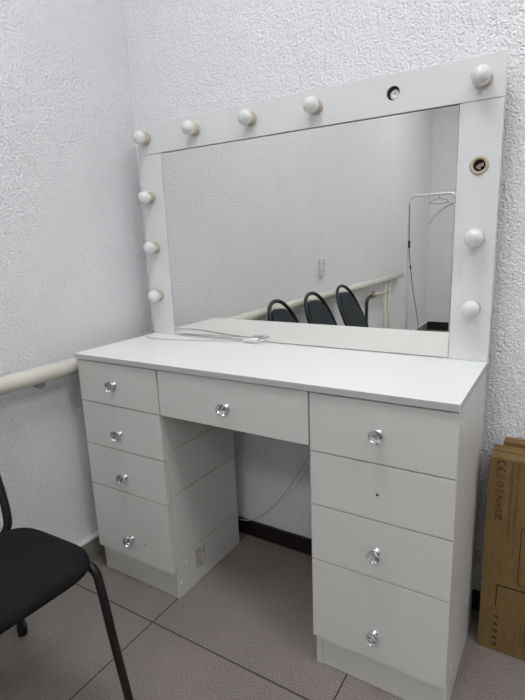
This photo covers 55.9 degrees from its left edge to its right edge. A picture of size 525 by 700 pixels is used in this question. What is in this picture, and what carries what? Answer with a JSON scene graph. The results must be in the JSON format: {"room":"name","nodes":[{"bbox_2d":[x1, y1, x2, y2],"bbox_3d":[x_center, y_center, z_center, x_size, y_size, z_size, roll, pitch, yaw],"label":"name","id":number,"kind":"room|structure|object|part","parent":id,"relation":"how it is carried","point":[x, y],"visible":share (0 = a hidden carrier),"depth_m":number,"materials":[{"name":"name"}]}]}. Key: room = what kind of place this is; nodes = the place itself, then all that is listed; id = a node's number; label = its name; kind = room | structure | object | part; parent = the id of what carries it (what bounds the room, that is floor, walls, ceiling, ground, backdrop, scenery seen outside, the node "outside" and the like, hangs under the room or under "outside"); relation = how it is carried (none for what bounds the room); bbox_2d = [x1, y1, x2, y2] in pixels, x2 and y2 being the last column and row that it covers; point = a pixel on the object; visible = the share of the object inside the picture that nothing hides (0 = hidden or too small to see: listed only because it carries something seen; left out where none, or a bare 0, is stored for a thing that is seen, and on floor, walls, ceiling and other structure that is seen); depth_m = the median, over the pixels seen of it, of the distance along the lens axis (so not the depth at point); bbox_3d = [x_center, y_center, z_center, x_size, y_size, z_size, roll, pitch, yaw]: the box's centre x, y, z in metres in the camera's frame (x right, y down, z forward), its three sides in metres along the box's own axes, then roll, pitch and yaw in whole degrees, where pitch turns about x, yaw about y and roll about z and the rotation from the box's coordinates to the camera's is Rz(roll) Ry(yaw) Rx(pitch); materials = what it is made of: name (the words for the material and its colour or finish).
{"room":"backstage room","nodes":[
{"label":"backstage room","id":0,"kind":"room"},
{"bbox_2d":[0,0,151,543],"bbox_3d":[-1.642,-0.241,-0.051,0.100,2.750,4.614,6,15,31],"label":"wall","id":1,"kind":"structure","parent":0,"point":[73,269],"depth_m":1.53,"materials":[{"name":"white paint"}]},
{"bbox_2d":[0,357,78,395],"bbox_3d":[-1.237,0.635,0.592,0.070,0.726,3.288,6,15,31],"label":"pipe","id":2,"kind":"object","parent":1,"relation":"attached to","point":[33,377],"visible":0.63,"depth_m":1.42,"materials":[{"name":"beige paint"}]},
{"bbox_2d":[76,531,104,561],"bbox_3d":[-1.540,1.063,0.211,0.021,0.085,4.414,6,15,31],"label":"baseboard","id":3,"kind":"structure","parent":1,"relation":"attached to","point":[91,544],"depth_m":1.71,"materials":[{"name":"plastic"}]},
{"bbox_2d":[0,532,524,699],"bbox_3d":[-0.188,1.286,-0.588,3.387,0.100,4.614,6,15,31],"label":"floor","id":4,"kind":"structure","parent":0,"point":[244,630],"depth_m":1.34,"materials":[{"name":"tile"}]},
{"bbox_2d":[0,475,133,699],"bbox_3d":[-0.607,0.491,1.033,0.502,0.767,0.408,7,15,34],"label":"office chair","id":5,"kind":"object","parent":4,"relation":"on","point":[37,566],"visible":1,"depth_m":1.01,"materials":[{"name":"black fabric"}]},
{"bbox_3d":[-0.733,0.296,1.073,0.209,0.394,0.312,7,15,34],"label":"frame","id":6,"kind":"part","parent":5,"relation":"part of","materials":[{"name":"black paint"}]},
{"bbox_3d":[-0.547,0.461,0.983,0.316,0.055,0.320,7,15,34],"label":"seat","id":7,"kind":"part","parent":5,"relation":"part of","materials":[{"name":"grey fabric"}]},
{"bbox_3d":[-0.387,0.642,1.100,0.201,0.427,0.052,2,13,18],"label":"leg","id":8,"kind":"part","parent":5,"relation":"part of","materials":[{"name":"black paint"}]},
{"bbox_2d":[74,333,488,699],"bbox_3d":[0.008,0.385,1.441,1.105,0.750,0.410,6,15,31],"label":"vanity desk","id":9,"kind":"object","parent":4,"relation":"on","point":[394,439],"visible":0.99,"depth_m":1.18,"materials":[{"name":"white laminate"}]},
{"bbox_3d":[-0.443,0.105,1.421,0.030,0.030,0.020,20,22,27],"label":"knob","id":10,"kind":"part","parent":9,"relation":"part of","materials":[{"name":"clear glass"}]},
{"bbox_3d":[-0.450,0.345,1.730,0.016,0.734,0.327,6,15,31],"label":"panel","id":11,"kind":"part","parent":9,"relation":"part of","materials":[{"name":"white laminate"}]},
{"bbox_3d":[-0.435,0.253,1.453,0.030,0.030,0.020,38,29,19],"label":"knob","id":12,"kind":"part","parent":9,"relation":"part of","materials":[{"name":"clear glass"}]},
{"bbox_3d":[-0.348,0.073,1.559,0.323,0.127,0.296,6,15,31],"label":"drawer","id":13,"kind":"part","parent":9,"relation":"part of","materials":[{"name":"white laminate"}]},
{"bbox_3d":[-0.427,0.388,1.481,0.028,0.028,0.019,6,15,31],"label":"knob","id":14,"kind":"part","parent":9,"relation":"part of","materials":[{"name":"clear glass"}]},
{"bbox_3d":[-0.343,0.205,1.588,0.323,0.137,0.296,6,15,31],"label":"drawer","id":15,"kind":"part","parent":9,"relation":"part of","materials":[{"name":"white laminate"}]},
{"bbox_3d":[-0.419,0.593,1.528,0.030,0.030,0.020,41,30,18],"label":"knob","id":16,"kind":"part","parent":9,"relation":"part of","materials":[{"name":"clear glass"}]},
{"bbox_3d":[-0.338,0.340,1.619,0.323,0.135,0.296,6,15,31],"label":"drawer","id":17,"kind":"part","parent":9,"relation":"part of","materials":[{"name":"white laminate"}]},
{"bbox_3d":[-0.331,0.519,1.659,0.323,0.226,0.296,6,15,31],"label":"drawer","id":18,"kind":"part","parent":9,"relation":"part of","materials":[{"name":"white laminate"}]},
{"bbox_3d":[-0.189,0.371,1.571,0.016,0.733,0.327,6,15,31],"label":"panel","id":19,"kind":"part","parent":9,"relation":"part of","materials":[{"name":"white laminate"}]},
{"bbox_2d":[145,330,264,342],"bbox_3d":[-0.228,-0.036,1.634,0.508,0.035,0.126,8,16,38],"label":"power cable","id":20,"kind":"object","parent":9,"relation":"on","point":[254,340],"visible":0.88,"depth_m":1.59,"materials":[{"name":"grey plastic"}]},
{"bbox_3d":[-0.180,-0.042,1.636,0.286,0.008,0.009,7,15,34],"label":"thin cord","id":21,"kind":"part","parent":20,"relation":"part of","materials":[{"name":"grey plastic"}]},
{"bbox_3d":[-0.102,0.147,1.216,0.030,0.030,0.020,-44,-12,32],"label":"knob","id":22,"kind":"part","parent":9,"relation":"part of","materials":[{"name":"clear glass"}]},
{"bbox_3d":[-0.013,0.106,1.355,0.454,0.128,0.296,6,15,31],"label":"drawer","id":23,"kind":"part","parent":9,"relation":"part of","materials":[{"name":"white laminate"}]},
{"bbox_3d":[0.218,0.411,1.324,0.016,0.734,0.327,6,15,31],"label":"panel","id":24,"kind":"part","parent":9,"relation":"part of","materials":[{"name":"white laminate"}]},
{"bbox_2d":[133,50,507,361],"bbox_3d":[0.062,-0.352,1.417,1.110,0.692,0.085,6,15,31],"label":"vanity mirror","id":25,"kind":"object","parent":9,"relation":"on","point":[362,214],"visible":1,"depth_m":1.34,"materials":[{"name":"white laminate"}]},
{"bbox_2d":[133,130,149,144],"bbox_3d":[-0.396,-0.688,1.603,0.042,0.042,0.053,6,15,31],"label":"bulb","id":26,"kind":"object","parent":25,"relation":"attached to","point":[140,137],"depth_m":1.59,"materials":[{"name":"white glass"}]},
{"bbox_2d":[138,191,154,203],"bbox_3d":[-0.389,-0.506,1.644,0.042,0.042,0.053,6,15,31],"label":"bulb","id":27,"kind":"object","parent":25,"relation":"attached to","point":[144,197],"depth_m":1.63,"materials":[{"name":"white glass"}]},
{"bbox_2d":[143,242,159,253],"bbox_3d":[-0.380,-0.346,1.679,0.042,0.042,0.053,6,15,31],"label":"bulb","id":28,"kind":"object","parent":25,"relation":"attached to","point":[149,247],"depth_m":1.66,"materials":[{"name":"white glass"}]},
{"bbox_2d":[147,290,163,302],"bbox_3d":[-0.374,-0.187,1.715,0.042,0.042,0.053,6,15,31],"label":"bulb","id":29,"kind":"object","parent":25,"relation":"attached to","point":[155,296],"depth_m":1.70,"materials":[{"name":"white glass"}]},
{"bbox_2d":[181,120,199,135],"bbox_3d":[-0.221,-0.671,1.497,0.042,0.042,0.053,6,15,31],"label":"bulb","id":30,"kind":"object","parent":25,"relation":"attached to","point":[189,127],"depth_m":1.49,"materials":[{"name":"white glass"}]},
{"bbox_2d":[237,109,256,125],"bbox_3d":[-0.046,-0.654,1.391,0.042,0.042,0.053,6,15,31],"label":"bulb","id":31,"kind":"object","parent":25,"relation":"attached to","point":[246,117],"depth_m":1.38,"materials":[{"name":"white glass"}]},
{"bbox_2d":[162,105,459,356],"bbox_3d":[0.074,-0.310,1.437,0.915,0.596,0.004,6,15,31],"label":"mirror glass","id":32,"kind":"object","parent":25,"relation":"attached to","point":[344,232],"depth_m":1.37,"materials":[{"name":"silver mirror"}]},
{"bbox_2d":[303,95,322,114],"bbox_3d":[0.128,-0.637,1.285,0.042,0.042,0.053,6,15,31],"label":"bulb","id":33,"kind":"object","parent":25,"relation":"attached to","point":[312,104],"depth_m":1.27,"materials":[{"name":"white glass"}]},
{"bbox_2d":[390,90,399,99],"bbox_3d":[0.326,-0.623,1.209,0.024,0.024,0.009,6,15,31],"label":"bulb socket","id":34,"kind":"object","parent":25,"relation":"attached to","point":[394,94],"depth_m":1.21,"materials":[{"name":"white plastic"}]},
{"bbox_2d":[461,300,480,317],"bbox_3d":[0.498,-0.099,1.185,0.042,0.042,0.053,6,15,31],"label":"bulb","id":35,"kind":"object","parent":25,"relation":"attached to","point":[469,308],"depth_m":1.17,"materials":[{"name":"white glass"}]},
{"bbox_2d":[464,228,484,246],"bbox_3d":[0.492,-0.261,1.149,0.042,0.042,0.053,6,15,31],"label":"bulb","id":36,"kind":"object","parent":25,"relation":"attached to","point":[473,237],"depth_m":1.13,"materials":[{"name":"white glass"}]},
{"bbox_2d":[470,156,488,174],"bbox_3d":[0.501,-0.425,1.141,0.042,0.042,0.017,6,15,31],"label":"bulb socket","id":37,"kind":"object","parent":25,"relation":"attached to","point":[479,165],"depth_m":1.14,"materials":[{"name":"beige plastic"}]},
{"bbox_2d":[471,64,492,87],"bbox_3d":[0.476,-0.596,1.075,0.042,0.042,0.053,6,15,31],"label":"bulb","id":38,"kind":"object","parent":25,"relation":"attached to","point":[481,74],"depth_m":1.06,"materials":[{"name":"white glass"}]},
{"bbox_3d":[0.246,0.658,1.123,0.030,0.030,0.020,6,15,31],"label":"knob","id":39,"kind":"part","parent":9,"relation":"part of","materials":[{"name":"clear glass"}]},
{"bbox_3d":[0.254,0.655,1.135,0.026,0.026,0.016,6,15,31],"label":"knob","id":40,"kind":"part","parent":9,"relation":"part of","materials":[{"name":"clear glass"}]},
{"bbox_3d":[0.240,0.451,1.075,0.030,0.030,0.020,10,17,30],"label":"knob","id":41,"kind":"part","parent":9,"relation":"part of","materials":[{"name":"clear glass"}]},
{"bbox_3d":[0.248,0.448,1.087,0.026,0.026,0.016,6,15,31],"label":"knob","id":42,"kind":"part","parent":9,"relation":"part of","materials":[{"name":"clear glass"}]},
{"bbox_3d":[0.231,0.179,1.014,0.030,0.030,0.020,42,30,17],"label":"knob","id":43,"kind":"part","parent":9,"relation":"part of","materials":[{"name":"clear glass"}]},
{"bbox_3d":[0.336,0.590,1.256,0.318,0.218,0.296,6,15,31],"label":"drawer","id":44,"kind":"part","parent":9,"relation":"part of","materials":[{"name":"white laminate"}]},
{"bbox_3d":[0.329,0.413,1.216,0.318,0.141,0.296,6,15,31],"label":"drawer","id":45,"kind":"part","parent":9,"relation":"part of","materials":[{"name":"white laminate"}]},
{"bbox_3d":[0.324,0.277,1.185,0.318,0.131,0.296,6,15,31],"label":"drawer","id":46,"kind":"part","parent":9,"relation":"part of","materials":[{"name":"white laminate"}]},
{"bbox_3d":[0.319,0.144,1.155,0.318,0.137,0.296,6,15,31],"label":"drawer","id":47,"kind":"part","parent":9,"relation":"part of","materials":[{"name":"white laminate"}]},
{"bbox_3d":[0.474,0.436,1.169,0.016,0.734,0.327,6,15,31],"label":"panel","id":48,"kind":"part","parent":9,"relation":"part of","materials":[{"name":"white laminate"}]},
{"bbox_2d":[477,444,524,660],"bbox_3d":[0.746,0.524,1.181,0.393,0.536,0.083,6,15,31],"label":"cardboard box","id":49,"kind":"object","parent":4,"relation":"on","point":[501,626],"visible":1,"depth_m":1.22,"materials":[{"name":"brown cardboard"}]},
{"bbox_2d":[506,465,514,541],"bbox_3d":[0.595,0.371,1.188,0.006,0.202,0.001,6,15,31],"label":"print","id":50,"kind":"object","parent":49,"relation":"attached to","point":[512,465],"depth_m":1.19},
{"bbox_2d":[504,437,524,448],"bbox_3d":[0.793,0.509,1.225,0.385,0.544,0.035,6,15,31],"label":"cardboard box","id":51,"kind":"object","parent":49,"relation":"on","point":[514,442],"visible":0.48,"depth_m":1.25,"materials":[{"name":"brown cardboard"}]},
{"bbox_2d":[123,0,524,590],"bbox_3d":[0.938,-0.570,0.966,3.187,2.750,0.100,6,15,31],"label":"wall","id":52,"kind":"structure","parent":0,"point":[186,58],"depth_m":1.35,"materials":[{"name":"white paint"}]},
{"bbox_2d":[238,456,309,520],"bbox_3d":[0.066,0.381,1.677,0.452,0.552,0.022,5,15,30],"label":"hanging cable","id":53,"kind":"object","parent":52,"relation":"attached to","point":[280,499],"visible":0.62,"depth_m":1.71,"materials":[{"name":"grey plastic"}]},
{"bbox_2d":[238,516,480,610],"bbox_3d":[0.968,0.755,1.209,3.166,0.057,0.014,6,15,31],"label":"baseboard","id":54,"kind":"structure","parent":52,"relation":"attached to","point":[265,532],"depth_m":1.75,"materials":[{"name":"black plastic"}]}
]}

